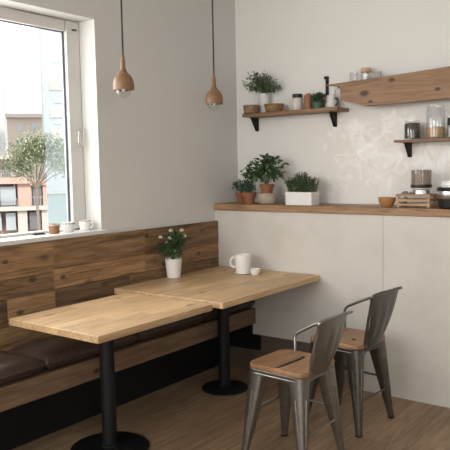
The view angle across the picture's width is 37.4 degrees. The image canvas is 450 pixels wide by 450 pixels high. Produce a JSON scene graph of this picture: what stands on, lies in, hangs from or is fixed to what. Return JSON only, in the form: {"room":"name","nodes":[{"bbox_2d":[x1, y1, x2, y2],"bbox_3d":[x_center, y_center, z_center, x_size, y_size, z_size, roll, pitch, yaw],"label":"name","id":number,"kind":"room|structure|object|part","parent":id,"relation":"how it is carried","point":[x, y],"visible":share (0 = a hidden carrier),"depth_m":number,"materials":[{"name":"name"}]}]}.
{"room":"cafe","nodes":[
{"label":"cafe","id":0,"kind":"room"},
{"bbox_2d":[0,0,237,240],"bbox_3d":[-2.171,-0.155,2.485,0.250,2.950,7.209,3,6,37],"label":"wall","id":1,"kind":"structure","parent":0,"point":[167,156],"depth_m":4.55,"materials":[{"name":"white paint"}]},
{"bbox_2d":[0,7,85,237],"bbox_3d":[-1.571,-0.518,3.341,0.149,1.313,2.148,3,6,37],"label":"window","id":2,"kind":"structure","parent":1,"relation":"in","point":[68,30],"depth_m":4.10,"materials":[{"name":"white paint"}]},
{"bbox_3d":[-0.905,-0.542,4.130,0.040,0.117,0.052,3,6,37],"label":"handle","id":3,"kind":"part","parent":2,"relation":"part of","materials":[{"name":"silver metal"}]},
{"bbox_2d":[0,0,101,229],"bbox_3d":[-1.481,-0.528,3.274,0.128,1.290,2.152,3,6,37],"label":"trim","id":4,"kind":"structure","parent":1,"relation":"attached to","point":[87,24],"depth_m":4.11,"materials":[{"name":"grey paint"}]},
{"bbox_2d":[0,228,107,246],"bbox_3d":[-1.499,0.123,3.374,0.272,0.026,2.186,3,6,37],"label":"trim","id":5,"kind":"structure","parent":1,"relation":"attached to","point":[16,240],"depth_m":3.82,"materials":[{"name":"white paint"}]},
{"bbox_2d":[48,224,59,233],"bbox_3d":[-1.016,0.022,3.951,0.067,0.056,0.067,3,6,37],"label":"cup","id":6,"kind":"object","parent":5,"relation":"on","point":[53,228],"visible":1,"depth_m":3.92,"materials":[{"name":"brown ceramic"}]},
{"bbox_2d":[61,222,74,231],"bbox_3d":[-0.953,0.012,4.034,0.076,0.060,0.076,3,6,37],"label":"cup","id":7,"kind":"object","parent":5,"relation":"on","point":[67,226],"visible":1,"depth_m":4.01,"materials":[{"name":"white ceramic"}]},
{"bbox_2d":[79,220,93,230],"bbox_3d":[-0.865,0.001,4.128,0.086,0.063,0.073,-3,5,-18],"label":"cup","id":8,"kind":"object","parent":5,"relation":"on","point":[84,225],"visible":1,"depth_m":4.10,"materials":[{"name":"white ceramic"}]},
{"bbox_2d":[230,335,349,387],"bbox_3d":[0.404,0.946,4.785,1.170,0.262,0.012,3,6,37],"label":"baseboard","id":9,"kind":"structure","parent":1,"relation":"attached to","point":[240,356],"depth_m":4.85,"materials":[{"name":"brown wood"}]},
{"bbox_2d":[12,364,449,449],"bbox_3d":[-0.029,1.463,1.147,5.500,0.120,7.409,3,6,37],"label":"floor","id":10,"kind":"structure","parent":0,"point":[180,415],"depth_m":3.88,"materials":[{"name":"brown wood"}]},
{"bbox_2d":[9,292,211,449],"bbox_3d":[-0.577,0.828,3.540,0.665,0.750,0.832,3,6,37],"label":"pedestal table","id":11,"kind":"object","parent":10,"relation":"on","point":[100,321],"visible":1,"depth_m":3.50,"materials":[{"name":"brown wood"}]},
{"bbox_2d":[0,221,260,449],"bbox_3d":[-0.925,0.654,3.632,0.412,1.094,3.402,3,6,37],"label":"bench","id":12,"kind":"object","parent":10,"relation":"on","point":[35,277],"visible":0.67,"depth_m":3.98,"materials":[{"name":"brown wood"}]},
{"bbox_2d":[0,350,44,384],"bbox_3d":[-1.265,0.730,3.194,0.344,0.110,0.728,3,6,37],"label":"seat cushion","id":13,"kind":"object","parent":12,"relation":"on","point":[13,367],"visible":1,"depth_m":3.29,"materials":[{"name":"brown leather"}]},
{"bbox_2d":[9,334,137,368],"bbox_3d":[-0.845,0.674,3.747,0.344,0.109,0.665,3,6,37],"label":"seat cushion","id":14,"kind":"object","parent":12,"relation":"on","point":[55,351],"visible":0.53,"depth_m":3.56,"materials":[{"name":"brown leather"}]},
{"bbox_3d":[-0.913,0.985,3.654,0.395,0.430,3.397,3,6,37],"label":"plinth frame","id":15,"kind":"part","parent":12,"relation":"part of","materials":[{"name":"black metal"}]},
{"bbox_2d":[134,314,204,340],"bbox_3d":[-0.455,0.622,4.261,0.344,0.110,0.630,3,6,37],"label":"seat cushion","id":16,"kind":"object","parent":12,"relation":"on","point":[163,329],"visible":0.36,"depth_m":4.13,"materials":[{"name":"brown leather"}]},
{"bbox_2d":[202,300,255,320],"bbox_3d":[-0.086,0.573,4.747,0.344,0.110,0.594,3,6,37],"label":"seat cushion","id":17,"kind":"object","parent":12,"relation":"on","point":[212,314],"visible":0.31,"depth_m":4.65,"materials":[{"name":"brown leather"}]},
{"bbox_2d":[114,266,319,395],"bbox_3d":[-0.018,0.743,4.394,0.862,0.750,1.101,3,6,37],"label":"pedestal table","id":18,"kind":"object","parent":10,"relation":"on","point":[221,287],"visible":0.99,"depth_m":4.35,"materials":[{"name":"brown wood"}]},
{"bbox_2d":[155,228,188,277],"bbox_3d":[-0.333,0.190,4.521,0.185,0.342,0.267,3,6,37],"label":"flower pot","id":19,"kind":"object","parent":18,"relation":"on","point":[173,263],"visible":1,"depth_m":4.50,"materials":[{"name":"white ceramic"}]},
{"bbox_3d":[-0.352,0.293,4.545,0.118,0.132,0.118,3,6,37],"label":"pot","id":20,"kind":"part","parent":19,"relation":"part of","materials":[{"name":"white ceramic"}]},
{"bbox_2d":[229,253,250,274],"bbox_3d":[0.116,0.273,4.673,0.150,0.134,0.122,3,6,37],"label":"mug","id":21,"kind":"object","parent":18,"relation":"on","point":[242,260],"visible":0.98,"depth_m":4.62,"materials":[{"name":"white ceramic"}]},
{"bbox_3d":[0.057,0.263,4.678,0.053,0.083,0.016,0,5,12],"label":"handle","id":22,"kind":"part","parent":21,"relation":"part of","materials":[{"name":"white ceramic"}]},
{"bbox_2d":[250,268,259,274],"bbox_3d":[0.208,0.324,4.595,0.076,0.042,0.076,3,6,37],"label":"cup","id":23,"kind":"object","parent":18,"relation":"on","point":[254,271],"visible":1,"depth_m":4.57,"materials":[{"name":"white ceramic"}]},
{"bbox_2d":[242,310,352,449],"bbox_3d":[0.377,0.810,3.386,0.472,0.776,0.394,3,6,40],"label":"metal chair","id":24,"kind":"object","parent":10,"relation":"on","point":[294,370],"visible":1,"depth_m":3.35,"materials":[{"name":"grey metal"}]},
{"bbox_3d":[0.162,0.965,3.409,0.126,0.472,0.126,3,6,40],"label":"leg","id":25,"kind":"part","parent":24,"relation":"part of","materials":[{"name":"grey metal"}]},
{"bbox_3d":[0.334,0.945,3.611,0.126,0.472,0.126,3,6,40],"label":"leg","id":26,"kind":"part","parent":24,"relation":"part of","materials":[{"name":"grey metal"}]},
{"bbox_3d":[0.346,0.777,3.408,0.339,0.123,0.339,3,6,40],"label":"seat frame","id":27,"kind":"part","parent":24,"relation":"part of","materials":[{"name":"grey metal"}]},
{"bbox_3d":[0.345,0.706,3.402,0.344,0.027,0.344,3,6,40],"label":"seat","id":28,"kind":"part","parent":24,"relation":"part of","materials":[{"name":"brown wood"}]},
{"bbox_3d":[0.366,0.976,3.237,0.126,0.472,0.126,3,6,40],"label":"leg","id":29,"kind":"part","parent":24,"relation":"part of","materials":[{"name":"grey metal"}]},
{"bbox_3d":[0.537,0.956,3.440,0.126,0.472,0.126,3,6,40],"label":"leg","id":30,"kind":"part","parent":24,"relation":"part of","materials":[{"name":"grey metal"}]},
{"bbox_2d":[309,286,401,437],"bbox_3d":[0.748,0.748,3.858,0.472,0.806,0.394,3,7,42],"label":"metal chair","id":31,"kind":"object","parent":10,"relation":"on","point":[353,346],"visible":0.81,"depth_m":3.73,"materials":[{"name":"grey metal"}]},
{"bbox_3d":[0.535,0.917,3.889,0.126,0.472,0.126,3,7,42],"label":"leg","id":32,"kind":"part","parent":31,"relation":"part of","materials":[{"name":"grey metal"}]},
{"bbox_3d":[0.713,0.896,4.086,0.126,0.472,0.126,3,7,42],"label":"leg","id":33,"kind":"part","parent":31,"relation":"part of","materials":[{"name":"grey metal"}]},
{"bbox_3d":[0.719,0.729,3.883,0.339,0.123,0.339,3,7,42],"label":"seat frame","id":34,"kind":"part","parent":31,"relation":"part of","materials":[{"name":"grey metal"}]},
{"bbox_3d":[0.718,0.658,3.876,0.344,0.027,0.344,3,7,42],"label":"seat","id":35,"kind":"part","parent":31,"relation":"part of","materials":[{"name":"brown wood"}]},
{"bbox_3d":[0.732,0.928,3.711,0.126,0.472,0.126,3,7,42],"label":"leg","id":36,"kind":"part","parent":31,"relation":"part of","materials":[{"name":"grey metal"}]},
{"bbox_3d":[0.910,0.908,3.908,0.126,0.472,0.126,3,7,42],"label":"leg","id":37,"kind":"part","parent":31,"relation":"part of","materials":[{"name":"grey metal"}]},
{"bbox_2d":[235,0,449,205],"bbox_3d":[2.136,-0.354,3.860,5.450,2.950,0.200,3,6,37],"label":"wall","id":38,"kind":"structure","parent":0,"point":[297,43],"depth_m":4.68,"materials":[{"name":"white paint"}]},
{"bbox_2d":[242,76,348,130],"bbox_3d":[0.497,-0.880,4.812,0.794,0.358,0.180,3,6,37],"label":"wall shelf","id":39,"kind":"object","parent":38,"relation":"attached to","point":[332,111],"visible":0.94,"depth_m":4.73,"materials":[{"name":"brown wood"}]},
{"bbox_2d":[243,105,258,113],"bbox_3d":[0.197,-0.866,4.978,0.124,0.062,0.124,3,6,37],"label":"wooden bowl","id":40,"kind":"object","parent":39,"relation":"on","point":[247,109],"visible":0.87,"depth_m":4.93,"materials":[{"name":"brown wood"}]},
{"bbox_2d":[242,70,280,112],"bbox_3d":[0.242,-0.998,4.970,0.379,0.325,0.216,3,6,37],"label":"potted plant","id":41,"kind":"object","parent":39,"relation":"on","point":[264,97],"visible":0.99,"depth_m":4.97,"materials":[{"name":"green plant"}]},
{"bbox_3d":[0.298,-0.915,5.016,0.089,0.150,0.089,3,6,37],"label":"pot","id":42,"kind":"part","parent":41,"relation":"part of","materials":[{"name":"white ceramic"}]},
{"bbox_2d":[264,103,283,111],"bbox_3d":[0.361,-0.859,4.882,0.150,0.058,0.150,3,6,37],"label":"wooden bowl","id":43,"kind":"object","parent":39,"relation":"on","point":[271,107],"visible":0.81,"depth_m":4.83,"materials":[{"name":"brown wood"}]},
{"bbox_2d":[288,94,302,109],"bbox_3d":[0.515,-0.882,4.779,0.079,0.116,0.097,-4,6,-34],"label":"jar","id":44,"kind":"object","parent":39,"relation":"on","point":[297,102],"visible":0.94,"depth_m":4.74,"materials":[{"name":"white ceramic"}]},
{"bbox_3d":[0.520,-0.926,4.767,0.073,0.027,0.073,3,6,37],"label":"lid","id":45,"kind":"part","parent":44,"relation":"part of","materials":[{"name":"black plastic"}]},
{"bbox_2d":[304,93,312,108],"bbox_3d":[0.593,-0.875,4.711,0.063,0.113,0.063,3,6,37],"label":"wooden canister","id":46,"kind":"object","parent":39,"relation":"on","point":[307,103],"visible":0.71,"depth_m":4.68,"materials":[{"name":"brown wood"}]},
{"bbox_2d":[309,92,325,107],"bbox_3d":[0.639,-0.873,4.631,0.105,0.120,0.129,-3,5,-24],"label":"potted plant","id":47,"kind":"object","parent":39,"relation":"on","point":[318,103],"visible":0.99,"depth_m":4.61,"materials":[{"name":"green plant"}]},
{"bbox_3d":[0.648,-0.836,4.641,0.084,0.045,0.084,3,6,37],"label":"pot","id":48,"kind":"part","parent":47,"relation":"part of","materials":[{"name":"green ceramic"}]},
{"bbox_2d":[325,95,337,106],"bbox_3d":[0.750,-0.863,4.658,0.100,0.092,0.090,1,5,19],"label":"milk jug","id":49,"kind":"object","parent":39,"relation":"on","point":[331,100],"visible":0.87,"depth_m":4.62,"materials":[{"name":"white ceramic"}]},
{"bbox_2d":[215,210,449,407],"bbox_3d":[2.099,0.556,3.660,5.200,1.173,0.309,3,6,37],"label":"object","id":50,"kind":"structure","parent":38,"relation":"attached to","point":[355,257],"depth_m":4.35,"materials":[{"name":"paint"}]},
{"bbox_2d":[214,202,449,216],"bbox_3d":[1.445,-0.082,4.082,3.600,0.049,0.321,3,6,37],"label":"wooden ledge","id":51,"kind":"object","parent":50,"relation":"on","point":[326,208],"visible":0.8,"depth_m":4.44,"materials":[{"name":"brown wood"}]},
{"bbox_2d":[231,179,245,202],"bbox_3d":[0.113,-0.264,5.090,0.155,0.188,0.136,3,6,37],"label":"potted plant","id":52,"kind":"object","parent":51,"relation":"on","point":[238,194],"visible":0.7,"depth_m":5.07,"materials":[{"name":"green plant"}]},
{"bbox_3d":[0.127,-0.211,5.094,0.098,0.080,0.098,3,6,37],"label":"pot","id":53,"kind":"part","parent":52,"relation":"part of","materials":[{"name":"ceramic"}]},
{"bbox_2d":[238,177,256,203],"bbox_3d":[0.167,-0.258,4.948,0.169,0.198,0.128,3,6,37],"label":"potted plant","id":54,"kind":"object","parent":51,"relation":"on","point":[248,196],"visible":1,"depth_m":4.93,"materials":[{"name":"green plant"}]},
{"bbox_3d":[0.180,-0.202,4.954,0.112,0.084,0.112,3,6,37],"label":"pot","id":55,"kind":"part","parent":54,"relation":"part of","materials":[{"name":"ceramic"}]},
{"bbox_2d":[257,193,276,203],"bbox_3d":[0.311,-0.196,4.899,0.148,0.078,0.148,3,6,37],"label":"stone bowl","id":56,"kind":"object","parent":51,"relation":"on","point":[263,198],"visible":0.98,"depth_m":4.84,"materials":[{"name":"beige stone"}]},
{"bbox_2d":[240,153,288,192],"bbox_3d":[0.282,-0.372,4.887,0.385,0.315,0.263,-1,5,5],"label":"potted plant","id":57,"kind":"object","parent":56,"relation":"on","point":[266,167],"visible":1,"depth_m":4.86,"materials":[{"name":"green plant"}]},
{"bbox_3d":[0.310,-0.258,4.893,0.112,0.085,0.112,3,6,37],"label":"pot","id":58,"kind":"part","parent":57,"relation":"part of","materials":[{"name":"ceramic"}]},
{"bbox_2d":[283,172,319,204],"bbox_3d":[0.540,-0.262,4.702,0.297,0.234,0.155,3,6,37],"label":"planter","id":59,"kind":"object","parent":51,"relation":"on","point":[295,197],"visible":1,"depth_m":4.67,"materials":[{"name":"white ceramic"}]},
{"bbox_3d":[0.548,-0.190,4.707,0.210,0.090,0.110,3,6,37],"label":"planter","id":60,"kind":"part","parent":59,"relation":"part of","materials":[{"name":"white ceramic"}]},
{"bbox_2d":[378,197,395,206],"bbox_3d":[1.053,-0.150,4.315,0.115,0.060,0.115,3,6,37],"label":"wooden bowl","id":61,"kind":"object","parent":51,"relation":"on","point":[384,201],"visible":0.99,"depth_m":4.28,"materials":[{"name":"brown wood"}]},
{"bbox_2d":[395,193,437,207],"bbox_3d":[1.215,-0.156,4.210,0.227,0.084,0.140,3,6,37],"label":"crate","id":62,"kind":"object","parent":51,"relation":"on","point":[405,199],"visible":0.88,"depth_m":4.17,"materials":[{"name":"brown wood"}]},
{"bbox_2d":[413,189,429,193],"bbox_3d":[1.233,-0.210,4.172,0.104,0.029,0.104,3,6,37],"label":"stand","id":63,"kind":"object","parent":62,"relation":"on","point":[415,191],"visible":1,"depth_m":4.13,"materials":[{"name":"silver metal"}]},
{"bbox_2d":[410,170,431,187],"bbox_3d":[1.231,-0.286,4.165,0.132,0.122,0.132,3,6,37],"label":"storage jar","id":64,"kind":"object","parent":63,"relation":"on","point":[419,178],"visible":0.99,"depth_m":4.11,"materials":[{"name":"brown glass"}]},
{"bbox_2d":[437,180,449,208],"bbox_3d":[1.398,-0.188,4.030,0.216,0.172,0.216,3,6,37],"label":"rice cooker","id":65,"kind":"object","parent":51,"relation":"on","point":[443,192],"visible":1,"depth_m":3.98,"materials":[{"name":"black plastic"}]},
{"bbox_3d":[1.397,-0.251,4.025,0.166,0.044,0.166,3,6,37],"label":"lid","id":66,"kind":"part","parent":65,"relation":"part of","materials":[{"name":"white ceramic"}]},
{"bbox_2d":[325,66,449,105],"bbox_3d":[1.421,-0.893,4.109,1.731,0.244,0.180,3,6,37],"label":"board","id":67,"kind":"object","parent":38,"relation":"attached to","point":[431,84],"visible":1,"depth_m":4.23,"materials":[{"name":"brown wood"}]},
{"bbox_2d":[361,67,371,79],"bbox_3d":[0.952,-1.003,4.476,0.072,0.108,0.072,3,6,37],"label":"spice jar","id":68,"kind":"object","parent":67,"relation":"on","point":[366,69],"visible":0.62,"depth_m":4.45,"materials":[{"name":"clear glass"}]},
{"bbox_3d":[0.951,-1.043,4.472,0.072,0.028,0.072,3,6,37],"label":"lid","id":69,"kind":"part","parent":68,"relation":"part of","materials":[{"name":"beige wood"}]},
{"bbox_2d":[374,71,380,77],"bbox_3d":[1.015,-0.982,4.417,0.044,0.075,0.012,3,6,37],"label":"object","id":70,"kind":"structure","parent":67,"relation":"on","point":[376,74],"depth_m":4.41,"materials":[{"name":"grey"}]},
{"bbox_2d":[394,138,449,156],"bbox_3d":[1.591,-0.478,4.022,1.124,0.111,0.180,3,6,37],"label":"wall shelf","id":71,"kind":"object","parent":38,"relation":"attached to","point":[408,143],"visible":1,"depth_m":4.24,"materials":[{"name":"brown wood"}]},
{"bbox_2d":[405,123,419,138],"bbox_3d":[1.211,-0.613,4.293,0.104,0.124,0.104,3,6,37],"label":"storage jar","id":72,"kind":"object","parent":71,"relation":"on","point":[412,130],"visible":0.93,"depth_m":4.25,"materials":[{"name":"clear glass"}]},
{"bbox_2d":[426,111,445,137],"bbox_3d":[1.327,-0.648,4.182,0.116,0.208,0.116,3,6,37],"label":"storage jar","id":73,"kind":"object","parent":71,"relation":"on","point":[432,132],"visible":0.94,"depth_m":4.14,"materials":[{"name":"clear glass"}]},
{"bbox_2d":[447,118,449,136],"bbox_3d":[1.425,-0.604,4.131,0.080,0.125,0.080,3,6,37],"label":"storage jar","id":74,"kind":"object","parent":71,"relation":"on","point":[448,119],"visible":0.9,"depth_m":4.12,"materials":[{"name":"clear glass"}]},
{"bbox_3d":[-0.026,-1.607,0.835,5.650,0.150,7.409,3,6,37],"label":"ceiling","id":75,"kind":"structure","parent":0,"visible":0},
{"bbox_2d":[113,0,133,91],"bbox_3d":[-0.553,-1.217,3.524,0.114,1.074,0.114,3,6,37],"label":"pendant lamp","id":76,"kind":"object","parent":75,"relation":"hanging from","point":[123,81],"visible":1,"depth_m":3.53,"materials":[{"name":"brown wood"}]},
{"bbox_3d":[-0.554,-1.318,3.515,0.010,0.832,0.008,3,6,37],"label":"cord","id":77,"kind":"part","parent":76,"relation":"part of","materials":[{"name":"grey plastic"}]},
{"bbox_3d":[-0.545,-0.804,3.560,0.114,0.160,0.114,3,6,37],"label":"lamp shade","id":78,"kind":"part","parent":76,"relation":"part of","materials":[{"name":"brown wood"}]},
{"bbox_2d":[205,0,222,105],"bbox_3d":[-0.077,-1.268,4.151,0.114,1.098,0.114,3,6,37],"label":"pendant lamp","id":79,"kind":"object","parent":75,"relation":"hanging from","point":[214,97],"visible":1,"depth_m":4.16,"materials":[{"name":"brown wood"}]},
{"bbox_3d":[-0.079,-1.369,4.142,0.010,0.856,0.008,3,6,37],"label":"cord","id":80,"kind":"part","parent":79,"relation":"part of","materials":[{"name":"grey plastic"}]},
{"bbox_3d":[-0.070,-0.843,4.188,0.114,0.160,0.114,3,6,37],"label":"lamp shade","id":81,"kind":"part","parent":79,"relation":"part of","materials":[{"name":"brown wood"}]},
{"label":"outside","id":82,"kind":"structure","parent":0,"visible":0},
{"bbox_2d":[47,192,66,227],"bbox_3d":[-1.067,-0.999,6.179,0.024,3.450,1.500,3,6,37],"label":"glass screen","id":83,"kind":"object","parent":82,"point":[57,201],"visible":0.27,"depth_m":5.72,"materials":[{"name":"blue glass"}]},
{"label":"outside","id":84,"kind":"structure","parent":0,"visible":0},
{"bbox_3d":[-37.908,3.073,71.905,139.400,0.200,180.000,3,6,37],"label":"street","id":85,"kind":"object","parent":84,"visible":0},
{"bbox_2d":[0,76,7,154],"bbox_3d":[-44.032,-14.438,119.706,8.945,22.906,12.050,-2,5,-16],"label":"office tower","id":86,"kind":"structure","parent":85,"relation":"on","point":[3,122],"depth_m":114.99,"materials":[{"name":"grey"}]},
{"bbox_2d":[0,155,47,234],"bbox_3d":[-22.563,-1.871,66.672,8.969,9.991,9.500,-2,5,-16],"label":"apartment building","id":87,"kind":"structure","parent":85,"relation":"on","point":[17,203],"depth_m":63.33,"materials":[{"name":"concrete"}]},
{"bbox_3d":[-21.363,-2.060,62.430,3.509,0.786,0.060,-2,5,-16],"label":"railing","id":88,"kind":"part","parent":87,"relation":"part of","materials":[{"name":"grey metal"}]},
{"bbox_2d":[5,113,43,178],"bbox_3d":[-30.778,-9.529,103.976,5.871,14.863,10.900,-2,5,-16],"label":"apartment building","id":89,"kind":"structure","parent":85,"relation":"on","point":[17,123],"depth_m":98.69,"materials":[{"name":"beige concrete"}]},
{"bbox_3d":[-30.910,-16.641,103.357,5.871,0.583,10.900,-2,5,-16],"label":"cornice","id":90,"kind":"part","parent":89,"relation":"part of","materials":[{"name":"grey concrete"}]},
{"bbox_2d":[0,126,65,230],"bbox_3d":[-12.619,-1.070,46.573,7.635,11.524,5.576,-4,6,-28],"label":"street tree","id":91,"kind":"object","parent":85,"relation":"on","point":[44,153],"visible":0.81,"depth_m":45.32,"materials":[{"name":"green plant"}]},
{"bbox_3d":[-12.584,-4.737,46.313,7.486,4.177,6.090,-2,5,-16],"label":"crown","id":92,"kind":"part","parent":91,"relation":"part of","materials":[{"name":"green plant"}]},
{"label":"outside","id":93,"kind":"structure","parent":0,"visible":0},
{"bbox_2d":[38,29,65,206],"bbox_3d":[-20.687,-18.338,84.329,5.128,32.744,12.150,-2,5,-16],"label":"office tower","id":94,"kind":"structure","parent":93,"point":[49,41],"depth_m":78.47,"materials":[{"name":"grey"}]},
{"bbox_3d":[-18.658,-16.638,78.947,4.332,1.264,0.450,-2,5,-16],"label":"panel","id":95,"kind":"part","parent":94,"relation":"part of","materials":[{"name":"beige"}]},
{"bbox_3d":[-18.598,-13.434,79.226,4.332,1.264,0.450,-2,5,-16],"label":"panel","id":96,"kind":"part","parent":94,"relation":"part of","materials":[{"name":"grey concrete"}]},
{"bbox_3d":[-18.552,-10.916,79.445,4.332,1.264,0.450,-2,5,-16],"label":"panel","id":97,"kind":"part","parent":94,"relation":"part of","materials":[{"name":"grey concrete"}]}
]}

